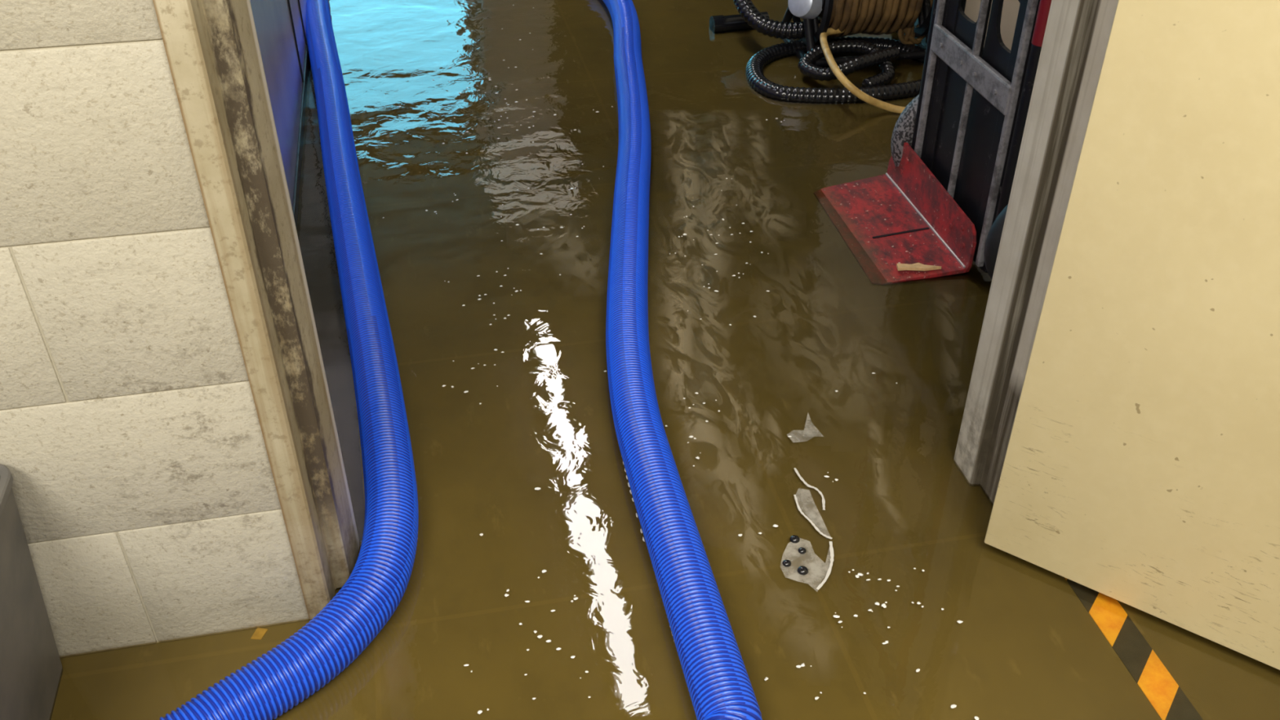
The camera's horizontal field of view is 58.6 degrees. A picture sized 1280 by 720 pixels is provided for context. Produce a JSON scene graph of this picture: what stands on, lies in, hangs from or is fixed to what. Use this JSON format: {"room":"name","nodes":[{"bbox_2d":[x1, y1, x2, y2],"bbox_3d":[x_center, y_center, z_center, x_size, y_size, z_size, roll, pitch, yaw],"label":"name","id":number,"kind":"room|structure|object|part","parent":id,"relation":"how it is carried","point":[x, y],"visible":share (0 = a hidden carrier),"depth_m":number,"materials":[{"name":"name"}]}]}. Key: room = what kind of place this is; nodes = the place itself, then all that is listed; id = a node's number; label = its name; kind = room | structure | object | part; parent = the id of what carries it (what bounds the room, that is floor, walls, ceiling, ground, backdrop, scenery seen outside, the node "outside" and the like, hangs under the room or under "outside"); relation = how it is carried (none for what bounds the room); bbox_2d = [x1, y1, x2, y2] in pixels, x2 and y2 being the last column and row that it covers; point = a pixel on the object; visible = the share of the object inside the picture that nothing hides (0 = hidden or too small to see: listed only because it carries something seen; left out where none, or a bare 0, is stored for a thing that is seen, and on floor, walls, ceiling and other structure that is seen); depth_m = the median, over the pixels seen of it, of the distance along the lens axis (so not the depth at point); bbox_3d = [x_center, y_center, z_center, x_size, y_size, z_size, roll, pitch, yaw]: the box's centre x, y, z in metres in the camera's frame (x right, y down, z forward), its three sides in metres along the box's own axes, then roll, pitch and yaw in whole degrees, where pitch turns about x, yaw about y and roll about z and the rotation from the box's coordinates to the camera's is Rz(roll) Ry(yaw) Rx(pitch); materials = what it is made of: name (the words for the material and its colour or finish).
{"room":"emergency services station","nodes":[
{"label":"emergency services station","id":0,"kind":"room"},
{"bbox_2d":[0,0,310,657],"bbox_3d":[-1.429,-0.629,0.673,1.972,2.639,0.126,-7,37,-9],"label":"wall","id":1,"kind":"structure","parent":0,"point":[132,446],"depth_m":1.27,"materials":[{"name":"beige tile"}]},
{"bbox_2d":[152,0,359,618],"bbox_3d":[-0.430,-0.547,0.987,0.068,2.116,0.136,-7,37,-9],"label":"trim","id":2,"kind":"structure","parent":1,"relation":"attached to","point":[212,47],"depth_m":1.27,"materials":[{"name":"paint"}]},
{"bbox_2d":[249,0,306,207],"bbox_3d":[-0.863,-1.528,1.981,0.104,2.556,2.752,-7,37,-9],"label":"wall","id":3,"kind":"structure","parent":0,"point":[280,24],"depth_m":2.57,"materials":[{"name":"paint"}]},
{"bbox_2d":[292,37,309,231],"bbox_3d":[-0.813,-0.515,2.730,0.006,0.036,2.752,-7,37,-9],"label":"baseboard","id":4,"kind":"structure","parent":3,"relation":"attached to","point":[304,86],"depth_m":2.73,"materials":[{"name":"black"}]},
{"bbox_2d":[50,0,1279,719],"bbox_3d":[-0.796,-0.802,3.253,5.200,0.114,10.000,-7,37,-9],"label":"floodwater","id":5,"kind":"structure","parent":0,"point":[1025,646],"depth_m":1.93,"materials":[{"name":"liquid"}]},
{"bbox_2d":[0,463,62,719],"bbox_3d":[-0.855,0.385,1.230,0.361,0.344,0.386,-7,37,-9],"label":"waste bin","id":6,"kind":"object","parent":5,"relation":"on","point":[31,668],"visible":1,"depth_m":1.32,"materials":[{"name":"plastic"}]},
{"bbox_2d":[250,627,267,639],"bbox_3d":[-0.514,0.370,1.540,0.015,0.001,0.020,7,37,10],"label":"scrap","id":7,"kind":"object","parent":5,"relation":"on","point":[260,633],"visible":1,"depth_m":1.54,"materials":[{"name":"yellow paper"}]},
{"bbox_2d":[297,60,364,542],"bbox_3d":[-0.675,-0.313,2.479,0.133,0.003,2.038,-7,37,-9],"label":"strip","id":8,"kind":"object","parent":5,"relation":"on","point":[314,230],"visible":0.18,"depth_m":2.21,"materials":[{"name":"grey metal"}]},
{"bbox_2d":[709,11,768,33],"bbox_3d":[0.298,-1.009,3.410,0.173,0.053,0.053,-9,37,-12],"label":"hose nozzle","id":9,"kind":"object","parent":5,"relation":"on","point":[717,24],"visible":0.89,"depth_m":3.38,"materials":[{"name":"black plastic"}]},
{"bbox_2d":[745,35,926,103],"bbox_3d":[0.589,-0.802,3.139,0.619,0.047,0.415,-7,37,-9],"label":"hose","id":10,"kind":"object","parent":5,"relation":"on","point":[755,77],"visible":0.64,"depth_m":3.00,"materials":[{"name":"black plastic"}]},
{"bbox_2d":[797,39,899,87],"bbox_3d":[0.565,-0.804,3.092,0.263,0.077,0.201,9,37,12],"label":"hose","id":11,"kind":"object","parent":5,"relation":"on","point":[874,55],"visible":0.88,"depth_m":3.06,"materials":[{"name":"black plastic"}]},
{"bbox_2d":[782,0,933,66],"bbox_3d":[0.601,-1.050,3.178,0.414,0.389,0.352,-7,37,-9],"label":"hose reel","id":12,"kind":"object","parent":5,"relation":"on","point":[876,17],"visible":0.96,"depth_m":3.11,"materials":[{"name":"black paint"}]},
{"bbox_2d":[733,0,820,39],"bbox_3d":[0.377,-1.017,3.231,0.402,0.172,0.165,25,43,30],"label":"hose","id":13,"kind":"object","parent":12,"relation":"hanging from","point":[747,10],"visible":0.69,"depth_m":3.20,"materials":[{"name":"black plastic"}]},
{"bbox_2d":[897,0,933,44],"bbox_3d":[0.778,-1.010,3.158,0.163,0.287,0.048,-25,43,-30],"label":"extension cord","id":14,"kind":"object","parent":12,"relation":"hanging from","point":[908,38],"visible":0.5,"depth_m":3.21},
{"bbox_2d":[819,27,905,114],"bbox_3d":[0.565,-0.750,2.991,0.216,0.110,0.396,-20,40,-25],"label":"air hose","id":15,"kind":"object","parent":5,"relation":"on","point":[833,64],"visible":0.8,"depth_m":2.90,"materials":[{"name":"yellow rubber"}]},
{"bbox_2d":[813,0,1051,284],"bbox_3d":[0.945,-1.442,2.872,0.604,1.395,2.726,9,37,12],"label":"hand truck","id":16,"kind":"object","parent":5,"relation":"on","point":[942,197],"visible":0.69,"depth_m":2.28,"materials":[{"name":"red paint"}]},
{"bbox_3d":[0.512,-0.285,2.428,0.192,0.017,0.424,-7,37,-9],"label":"toe plate","id":17,"kind":"part","parent":16,"relation":"part of","materials":[{"name":"red paint"}]},
{"bbox_2d":[896,262,941,271],"bbox_3d":[0.557,-0.186,2.277,0.088,0.006,0.022,0,36,0],"label":"wood splinter","id":18,"kind":"object","parent":16,"relation":"on","point":[917,266],"visible":1,"depth_m":2.27,"materials":[{"name":"beige wood"}]},
{"bbox_3d":[0.600,-0.845,2.175,0.013,1.150,0.015,-7,37,-9],"label":"rail","id":19,"kind":"part","parent":16,"relation":"part of","materials":[{"name":"grey metal"}]},
{"bbox_3d":[0.652,-0.412,2.292,0.012,0.348,0.320,-7,37,-9],"label":"panel","id":20,"kind":"part","parent":16,"relation":"part of","materials":[{"name":"black paint"}]},
{"bbox_3d":[0.632,-0.708,2.174,0.008,0.210,0.157,-7,37,-9],"label":"gusset plate","id":21,"kind":"part","parent":16,"relation":"part of","materials":[{"name":"black paint"}]},
{"bbox_3d":[0.666,-0.611,2.041,0.008,0.210,0.147,-7,37,-9],"label":"gusset plate","id":22,"kind":"part","parent":16,"relation":"part of","materials":[{"name":"black paint"}]},
{"bbox_3d":[0.668,-0.652,1.909,0.013,1.150,0.015,-7,37,-9],"label":"rail","id":23,"kind":"part","parent":16,"relation":"part of","materials":[{"name":"grey metal"}]},
{"bbox_2d":[1064,577,1203,719],"bbox_3d":[0.779,0.730,1.046,0.050,0.001,1.700,-7,37,-9],"label":"tape","id":24,"kind":"object","parent":5,"relation":"on","point":[1170,702],"visible":0.57,"depth_m":1.51,"materials":[{"name":"orange plastic"}]},
{"label":"water","id":25,"kind":"object","parent":5,"relation":"on","visible":0},
{"bbox_2d":[159,0,418,719],"bbox_3d":[-0.960,-1.290,3.766,0.532,0.077,7.710,-5,36,-7],"label":"hose","id":26,"kind":"object","parent":25,"relation":"on","point":[275,682],"visible":0.99,"depth_m":1.70,"materials":[{"name":"blue plastic"}]},
{"bbox_2d":[382,4,978,719],"bbox_3d":[-0.050,-0.325,2.486,1.004,0.002,2.769,-7,37,-9],"label":"foam","id":27,"kind":"object","parent":25,"relation":"on","point":[883,605],"visible":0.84,"depth_m":1.68,"materials":[{"name":"white"}]},
{"bbox_2d":[602,0,762,719],"bbox_3d":[-0.261,-1.362,3.865,0.328,0.077,7.385,-5,36,-7],"label":"hose","id":28,"kind":"object","parent":25,"relation":"on","point":[718,683],"visible":1,"depth_m":1.77,"materials":[{"name":"blue plastic"}]},
{"bbox_2d":[673,137,693,378],"bbox_3d":[0.205,-0.120,2.205,0.865,0.001,1.809,-7,37,-9],"label":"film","id":29,"kind":"object","parent":25,"relation":"on","point":[690,191],"visible":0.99,"depth_m":2.20,"materials":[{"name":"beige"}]},
{"bbox_2d":[782,467,834,590],"bbox_3d":[0.255,0.247,1.697,0.075,0.008,0.256,7,37,9],"label":"foam patch","id":30,"kind":"object","parent":25,"relation":"on","point":[815,568],"visible":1,"depth_m":1.66,"materials":[{"name":"beige"}]},
{"bbox_2d":[964,0,1020,49],"bbox_3d":[1.016,-1.667,2.172,0.100,2.556,2.452,-7,37,-9],"label":"wall","id":31,"kind":"structure","parent":0,"point":[1010,11],"depth_m":2.92,"materials":[{"name":"beige paint"}]},
{"bbox_2d":[914,17,983,57],"bbox_3d":[0.963,-0.663,2.888,0.008,0.091,2.452,-7,37,-9],"label":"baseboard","id":32,"kind":"structure","parent":31,"relation":"attached to","point":[916,23],"depth_m":3.41,"materials":[{"name":"black"}]},
{"bbox_3d":[1.344,-0.953,1.147,1.565,2.606,0.126,-7,37,-9],"label":"wall","id":33,"kind":"structure","parent":0,"visible":0},
{"bbox_2d":[953,0,1118,506],"bbox_3d":[0.547,-0.662,1.153,0.063,2.124,0.136,-7,37,-9],"label":"trim","id":34,"kind":"structure","parent":33,"relation":"attached to","point":[1076,37],"depth_m":1.51,"materials":[{"name":"grey paint"}]},
{"bbox_2d":[984,0,1279,670],"bbox_3d":[0.863,-0.403,0.842,0.926,2.038,0.117,23,42,28],"label":"door","id":35,"kind":"structure","parent":33,"relation":"in","point":[1140,470],"depth_m":1.35,"materials":[{"name":"beige paint"}]}
]}

